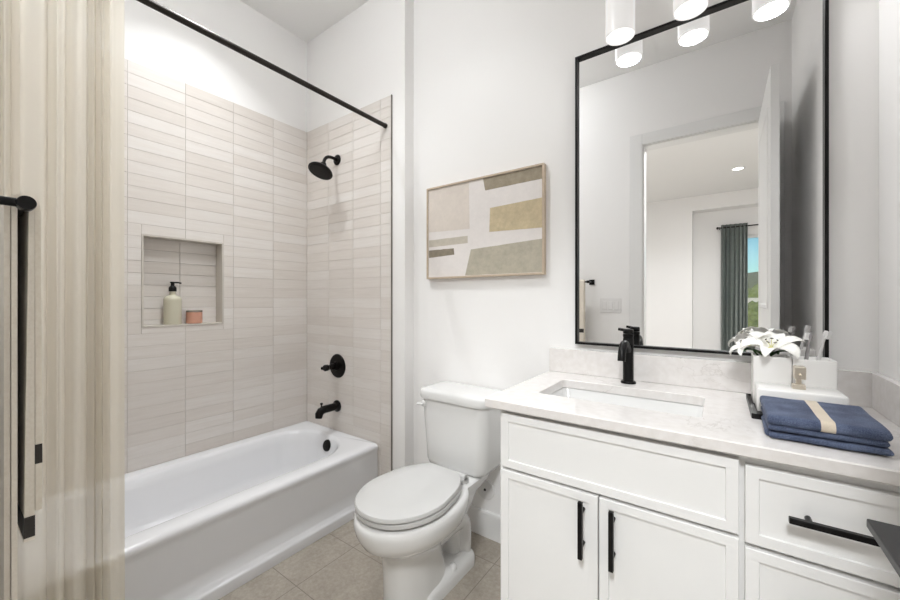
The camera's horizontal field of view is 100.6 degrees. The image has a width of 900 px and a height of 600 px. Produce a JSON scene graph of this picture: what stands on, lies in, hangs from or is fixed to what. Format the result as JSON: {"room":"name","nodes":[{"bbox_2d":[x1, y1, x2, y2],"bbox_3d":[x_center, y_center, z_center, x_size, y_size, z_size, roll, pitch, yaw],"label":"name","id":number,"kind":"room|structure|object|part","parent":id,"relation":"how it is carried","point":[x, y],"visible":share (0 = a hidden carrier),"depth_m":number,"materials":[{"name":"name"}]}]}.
{"room":"bathroom","nodes":[
{"label":"bathroom","id":0,"kind":"room"},
{"bbox_2d":[124,0,306,473],"bbox_3d":[-1.582,-0.325,2.015,0.141,3.050,1.737,0,0,36],"label":"wall","id":1,"kind":"structure","parent":0,"point":[215,138],"depth_m":2.18,"materials":[{"name":"white tile"}]},
{"bbox_2d":[163,282,181,324],"bbox_3d":[-1.521,0.017,2.049,0.082,0.233,0.082,0,0,36],"label":"soap dispenser","id":2,"kind":"object","parent":1,"relation":"in","point":[172,303],"visible":0.99,"depth_m":2.02,"materials":[{"name":"beige"}]},
{"bbox_3d":[-1.495,-0.099,2.090,0.089,0.481,0.390,0,0,36],"label":"niche frame","id":3,"kind":"part","parent":1,"relation":"part of","materials":[{"name":"tile"}]},
{"bbox_2d":[186,310,202,323],"bbox_3d":[-1.460,0.096,2.133,0.079,0.075,0.079,0,0,36],"label":"candle jar","id":4,"kind":"object","parent":1,"relation":"in","point":[192,316],"visible":0.98,"depth_m":2.10,"materials":[{"name":"glass"}]},
{"bbox_3d":[-1.460,0.063,2.133,0.079,0.011,0.079,0,0,36],"label":"lid","id":5,"kind":"part","parent":4,"relation":"part of","materials":[{"name":"beige"}]},
{"bbox_2d":[240,0,368,42],"bbox_3d":[-0.343,-1.900,1.320,3.100,0.100,2.060,0,0,36],"label":"ceiling","id":6,"kind":"structure","parent":0,"point":[306,19],"depth_m":2.40,"materials":[{"name":"white paint"}]},
{"bbox_2d":[219,519,500,599],"bbox_3d":[-0.343,1.250,1.320,3.100,0.100,2.060,0,0,36],"label":"floor","id":7,"kind":"structure","parent":0,"point":[336,566],"depth_m":1.63,"materials":[{"name":"tile"}]},
{"bbox_2d":[125,421,377,599],"bbox_3d":[-1.157,1.032,1.833,0.765,0.337,1.517,0,0,36],"label":"bathtub","id":8,"kind":"object","parent":7,"relation":"on","point":[203,525],"visible":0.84,"depth_m":1.82,"materials":[{"name":"white ceramic"}]},
{"bbox_2d":[354,381,502,599],"bbox_3d":[-0.095,0.820,1.627,0.416,0.761,0.756,0,0,36],"label":"toilet","id":9,"kind":"object","parent":7,"relation":"on","point":[415,518],"visible":0.94,"depth_m":1.53,"materials":[{"name":"white ceramic"}]},
{"bbox_3d":[-0.161,0.763,1.507,0.359,0.023,0.468,0,0,36],"label":"lid","id":10,"kind":"part","parent":9,"relation":"part of","materials":[{"name":"grey plastic"}]},
{"bbox_3d":[-0.160,0.787,1.508,0.361,0.018,0.464,0,0,36],"label":"seat","id":11,"kind":"part","parent":9,"relation":"part of","materials":[{"name":"grey plastic"}]},
{"bbox_3d":[-0.140,0.514,1.855,0.042,0.032,0.035,0,0,36],"label":"flush lever","id":12,"kind":"part","parent":9,"relation":"part of","materials":[{"name":"white"}]},
{"bbox_3d":[0.057,0.464,1.847,0.406,0.050,0.222,0,0,36],"label":"tank lid","id":13,"kind":"part","parent":9,"relation":"part of","materials":[{"name":"white ceramic"}]},
{"bbox_3d":[0.058,0.652,1.848,0.380,0.328,0.198,0,0,36],"label":"tank","id":14,"kind":"part","parent":9,"relation":"part of","materials":[{"name":"white ceramic"}]},
{"bbox_2d":[501,410,899,599],"bbox_3d":[0.705,0.775,1.151,0.969,0.846,0.611,0,0,36],"label":"vanity cabinet","id":15,"kind":"object","parent":7,"relation":"on","point":[588,513],"visible":0.79,"depth_m":0.93,"materials":[{"name":"white paint"}]},
{"bbox_3d":[0.293,0.815,1.128,0.298,0.540,0.020,0,0,36],"label":"door","id":16,"kind":"part","parent":15,"relation":"part of","materials":[{"name":"white paint"}]},
{"bbox_3d":[0.359,0.636,1.031,0.012,0.157,0.012,0,0,36],"label":"handle","id":17,"kind":"part","parent":15,"relation":"part of","materials":[{"name":"black metal"}]},
{"bbox_3d":[0.424,0.636,0.984,0.012,0.157,0.012,0,0,36],"label":"handle","id":18,"kind":"part","parent":15,"relation":"part of","materials":[{"name":"black metal"}]},
{"bbox_3d":[0.541,0.815,0.949,0.306,0.540,0.020,0,0,36],"label":"door","id":19,"kind":"part","parent":15,"relation":"part of","materials":[{"name":"white paint"}]},
{"bbox_2d":[485,347,899,486],"bbox_3d":[0.695,0.344,1.169,1.008,0.258,0.593,0,0,36],"label":"countertop","id":20,"kind":"structure","parent":15,"relation":"on","point":[693,402],"depth_m":1.12,"materials":[{"name":"white stone"}]},
{"bbox_2d":[617,328,635,383],"bbox_3d":[0.653,0.214,1.401,0.062,0.212,0.162,0,0,36],"label":"faucet","id":21,"kind":"object","parent":20,"relation":"on","point":[626,347],"visible":1,"depth_m":1.43,"materials":[{"name":"black metal"}]},
{"bbox_3d":[0.651,0.185,1.391,0.027,0.073,0.144,0,0,36],"label":"spout","id":22,"kind":"part","parent":21,"relation":"part of","materials":[{"name":"black metal"}]},
{"bbox_3d":[0.681,0.118,1.447,0.054,0.022,0.037,0,0,36],"label":"handle","id":23,"kind":"part","parent":21,"relation":"part of","materials":[{"name":"black metal"}]},
{"bbox_2d":[550,387,702,416],"bbox_3d":[0.571,0.412,1.261,0.510,0.122,0.306,0,0,36],"label":"sink","id":24,"kind":"object","parent":20,"relation":"in","point":[693,408],"depth_m":1.35,"materials":[{"name":"white ceramic"}]},
{"bbox_2d":[746,393,762,419],"bbox_3d":[0.985,0.312,1.049,0.230,0.014,0.265,0,0,36],"label":"tray","id":25,"kind":"object","parent":20,"relation":"on","point":[755,414],"visible":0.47,"depth_m":1.05,"materials":[{"name":"black metal"}]},
{"bbox_2d":[751,352,848,410],"bbox_3d":[0.987,0.239,1.071,0.184,0.144,0.188,0,0,36],"label":"caddy","id":26,"kind":"object","parent":25,"relation":"on","point":[786,376],"visible":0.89,"depth_m":1.05,"materials":[{"name":"white ceramic"}]},
{"bbox_2d":[729,333,770,355],"bbox_3d":[0.937,0.152,1.169,0.102,0.101,0.107,0,0,36],"label":"lily","id":27,"kind":"object","parent":26,"relation":"on","point":[737,346],"visible":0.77,"depth_m":1.16,"materials":[{"name":"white plant"}]},
{"bbox_2d":[751,352,791,402],"bbox_3d":[0.976,0.239,1.138,0.088,0.144,0.092,0,0,36],"label":"cup","id":28,"kind":"object","parent":26,"relation":"on","point":[776,369],"depth_m":1.10,"materials":[{"name":"white ceramic"}]},
{"bbox_2d":[740,331,805,358],"bbox_3d":[0.963,0.149,1.123,0.135,0.105,0.150,0,0,-12],"label":"lily","id":29,"kind":"object","parent":26,"relation":"on","point":[774,342],"visible":0.94,"depth_m":1.12,"materials":[{"name":"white plant"}]},
{"bbox_2d":[803,332,812,359],"bbox_3d":[1.042,0.147,1.088,0.020,0.107,0.016,0,0,36],"label":"toothbrush","id":30,"kind":"object","parent":26,"relation":"in","point":[807,336],"visible":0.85,"depth_m":1.08,"materials":[{"name":"grey plastic"}]},
{"bbox_2d":[789,355,836,389],"bbox_3d":[1.050,0.240,1.085,0.092,0.142,0.092,0,0,36],"label":"cup","id":31,"kind":"object","parent":26,"relation":"on","point":[820,374],"depth_m":1.05,"materials":[{"name":"white ceramic"}]},
{"bbox_2d":[816,331,831,359],"bbox_3d":[1.071,0.144,1.074,0.036,0.113,0.020,0,0,36],"label":"toothbrush","id":32,"kind":"object","parent":26,"relation":"in","point":[826,335],"visible":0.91,"depth_m":1.07,"materials":[{"name":"white plastic"}]},
{"bbox_3d":[1.070,0.144,1.078,0.029,0.113,0.016,0,0,36],"label":"handle","id":33,"kind":"part","parent":32,"relation":"part of","materials":[{"name":"white plastic"}]},
{"bbox_2d":[760,395,893,455],"bbox_3d":[0.873,0.290,0.894,0.199,0.057,0.218,0,0,36],"label":"folded towel","id":34,"kind":"object","parent":20,"relation":"on","point":[847,427],"visible":1,"depth_m":0.83,"materials":[{"name":"blue fabric"}]},
{"bbox_3d":[0.744,0.458,0.775,0.011,0.011,0.025,0,0,36],"label":"post","id":35,"kind":"part","parent":15,"relation":"part of","materials":[{"name":"black metal"}]},
{"bbox_3d":[0.804,0.682,0.759,0.322,0.246,0.020,0,0,36],"label":"drawer","id":36,"kind":"part","parent":15,"relation":"part of","materials":[{"name":"white paint"}]},
{"bbox_3d":[0.804,0.461,0.759,0.322,0.174,0.020,0,0,36],"label":"drawer","id":37,"kind":"part","parent":15,"relation":"part of","materials":[{"name":"white paint"}]},
{"bbox_3d":[0.774,0.458,0.731,0.166,0.012,0.012,0,0,36],"label":"handle","id":38,"kind":"part","parent":15,"relation":"part of","materials":[{"name":"black metal"}]},
{"bbox_2d":[307,0,413,475],"bbox_3d":[-0.624,-0.325,2.510,1.039,3.050,0.204,0,0,36],"label":"wall","id":39,"kind":"structure","parent":0,"point":[360,220],"depth_m":2.32,"materials":[{"name":"white"}]},
{"bbox_2d":[136,0,387,128],"bbox_3d":[-0.824,-1.028,1.592,0.029,0.029,1.520,0,0,36],"label":"shower rod","id":40,"kind":"object","parent":39,"relation":"attached to","point":[152,4],"visible":1,"depth_m":1.56,"materials":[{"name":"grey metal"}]},
{"bbox_2d":[0,0,124,599],"bbox_3d":[-1.165,0.028,1.108,0.059,2.145,0.310,0,0,36],"label":"shower curtain","id":41,"kind":"object","parent":40,"relation":"hanging from","point":[62,61],"visible":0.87,"depth_m":1.13,"materials":[{"name":"beige fabric"}]},
{"bbox_2d":[308,155,340,179],"bbox_3d":[-0.784,-0.864,2.365,0.154,0.192,0.222,0,0,36],"label":"shower fixture","id":42,"kind":"object","parent":39,"relation":"attached to","point":[320,170],"visible":1,"depth_m":2.34,"materials":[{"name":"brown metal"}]},
{"bbox_3d":[-0.779,-0.892,2.409,0.034,0.092,0.140,0,0,23],"label":"arm","id":43,"kind":"part","parent":42,"relation":"part of","materials":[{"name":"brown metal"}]},
{"bbox_2d":[315,400,340,418],"bbox_3d":[-0.792,0.700,2.406,0.076,0.095,0.165,0,0,36],"label":"tub spout","id":44,"kind":"object","parent":39,"relation":"attached to","point":[336,405],"visible":1,"depth_m":2.39,"materials":[{"name":"black metal"}]},
{"bbox_2d":[321,354,345,377],"bbox_3d":[-0.771,0.435,2.426,0.158,0.158,0.108,0,0,36],"label":"shower valve","id":45,"kind":"object","parent":39,"relation":"attached to","point":[337,366],"visible":1,"depth_m":2.44,"materials":[{"name":"black metal"}]},
{"bbox_3d":[-0.780,0.435,2.413,0.042,0.042,0.077,0,0,36],"label":"knob","id":46,"kind":"part","parent":45,"relation":"part of","materials":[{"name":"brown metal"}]},
{"bbox_3d":[-0.749,0.435,2.457,0.158,0.158,0.031,0,0,36],"label":"plate","id":47,"kind":"part","parent":45,"relation":"part of","materials":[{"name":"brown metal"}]},
{"bbox_2d":[414,0,878,514],"bbox_3d":[0.608,-0.325,1.672,1.940,3.050,0.120,0,0,36],"label":"wall","id":48,"kind":"structure","parent":0,"point":[494,80],"depth_m":1.77,"materials":[{"name":"white paint"}]},
{"bbox_2d":[467,504,500,543],"bbox_3d":[0.143,1.135,1.925,0.860,0.130,0.014,0,0,36],"label":"baseboard","id":49,"kind":"structure","parent":48,"relation":"attached to","point":[485,523],"depth_m":1.89,"materials":[{"name":"white wood"}]},
{"bbox_2d":[477,479,494,499],"bbox_3d":[0.179,0.963,1.900,0.104,0.104,0.012,0,0,36],"label":"cover plate","id":50,"kind":"object","parent":48,"relation":"attached to","point":[486,490],"visible":0.84,"depth_m":1.89,"materials":[{"name":"white plastic"}]},
{"bbox_2d":[427,163,545,278],"bbox_3d":[0.155,-0.370,1.906,0.687,0.506,0.029,0,0,36],"label":"framed painting","id":51,"kind":"object","parent":48,"relation":"attached to","point":[493,225],"visible":1,"depth_m":1.87,"materials":[{"name":"brown wood"}]},
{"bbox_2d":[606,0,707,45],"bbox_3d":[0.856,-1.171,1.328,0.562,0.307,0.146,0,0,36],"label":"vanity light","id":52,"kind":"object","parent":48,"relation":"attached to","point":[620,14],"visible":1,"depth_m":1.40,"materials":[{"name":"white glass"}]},
{"bbox_3d":[0.658,-1.109,1.445,0.104,0.181,0.104,0,0,36],"label":"lamp shade","id":53,"kind":"part","parent":52,"relation":"part of","materials":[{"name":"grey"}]},
{"bbox_2d":[607,28,633,43],"bbox_3d":[0.658,-1.024,1.445,0.096,0.005,0.096,0,0,36],"label":"diffuser","id":54,"kind":"object","parent":52,"relation":"attached to","point":[614,35],"depth_m":1.45,"materials":[{"name":"white glass"}]},
{"bbox_3d":[0.844,-1.109,1.311,0.104,0.181,0.104,0,0,36],"label":"lamp shade","id":55,"kind":"part","parent":52,"relation":"part of","materials":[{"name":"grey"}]},
{"bbox_2d":[675,0,706,18],"bbox_3d":[0.844,-1.024,1.311,0.096,0.005,0.096,0,0,36],"label":"diffuser","id":56,"kind":"object","parent":52,"relation":"attached to","point":[684,9],"depth_m":1.31,"materials":[{"name":"white glass"}]},
{"bbox_2d":[575,0,828,357],"bbox_3d":[0.865,-0.429,1.397,0.782,1.239,0.025,0,0,36],"label":"wall mirror","id":57,"kind":"object","parent":48,"relation":"attached to","point":[702,141],"visible":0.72,"depth_m":1.36,"materials":[{"name":"black mirror"}]},
{"bbox_2d":[549,347,878,407],"bbox_3d":[0.863,0.267,1.401,1.008,0.104,0.020,0,0,36],"label":"backsplash","id":58,"kind":"structure","parent":48,"relation":"attached to","point":[733,376],"depth_m":1.39,"materials":[{"name":"white stone"}]},
{"bbox_2d":[879,0,899,381],"bbox_3d":[0.824,-0.325,0.399,0.100,3.050,1.932,0,0,36],"label":"wall","id":59,"kind":"structure","parent":0,"point":[889,10],"depth_m":1.04,"materials":[{"name":"white paint"}]},
{"bbox_3d":[-0.871,-0.325,0.517,2.787,3.050,0.120,0,0,36],"label":"wall","id":60,"kind":"structure","parent":0,"visible":0},
{"bbox_2d":[0,196,36,218],"bbox_3d":[-0.916,-0.152,0.703,0.576,0.044,0.128,0,0,36],"label":"towel bar","id":61,"kind":"object","parent":60,"relation":"attached to","point":[23,204],"visible":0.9,"depth_m":0.58,"materials":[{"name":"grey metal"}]},
{"bbox_3d":[-0.698,-0.152,0.550,0.024,0.022,0.120,0,0,36],"label":"post","id":62,"kind":"part","parent":61,"relation":"part of","materials":[{"name":"black metal"}]},
{"bbox_2d":[0,194,41,599],"bbox_3d":[-0.863,0.279,0.731,0.416,0.902,0.042,0,0,36],"label":"hand towel","id":63,"kind":"object","parent":61,"relation":"hanging from","point":[4,209],"visible":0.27,"depth_m":0.60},
{"bbox_2d":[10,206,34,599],"bbox_3d":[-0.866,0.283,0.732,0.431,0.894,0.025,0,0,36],"label":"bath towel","id":64,"kind":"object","parent":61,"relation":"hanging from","point":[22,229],"visible":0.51,"depth_m":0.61,"materials":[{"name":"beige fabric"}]},
{"bbox_2d":[867,519,899,576],"bbox_3d":[0.382,-0.015,0.178,0.100,2.406,0.752,0,0,36],"label":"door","id":65,"kind":"structure","parent":60,"relation":"in","point":[887,536],"depth_m":0.45,"materials":[{"name":"grey"}]}
]}

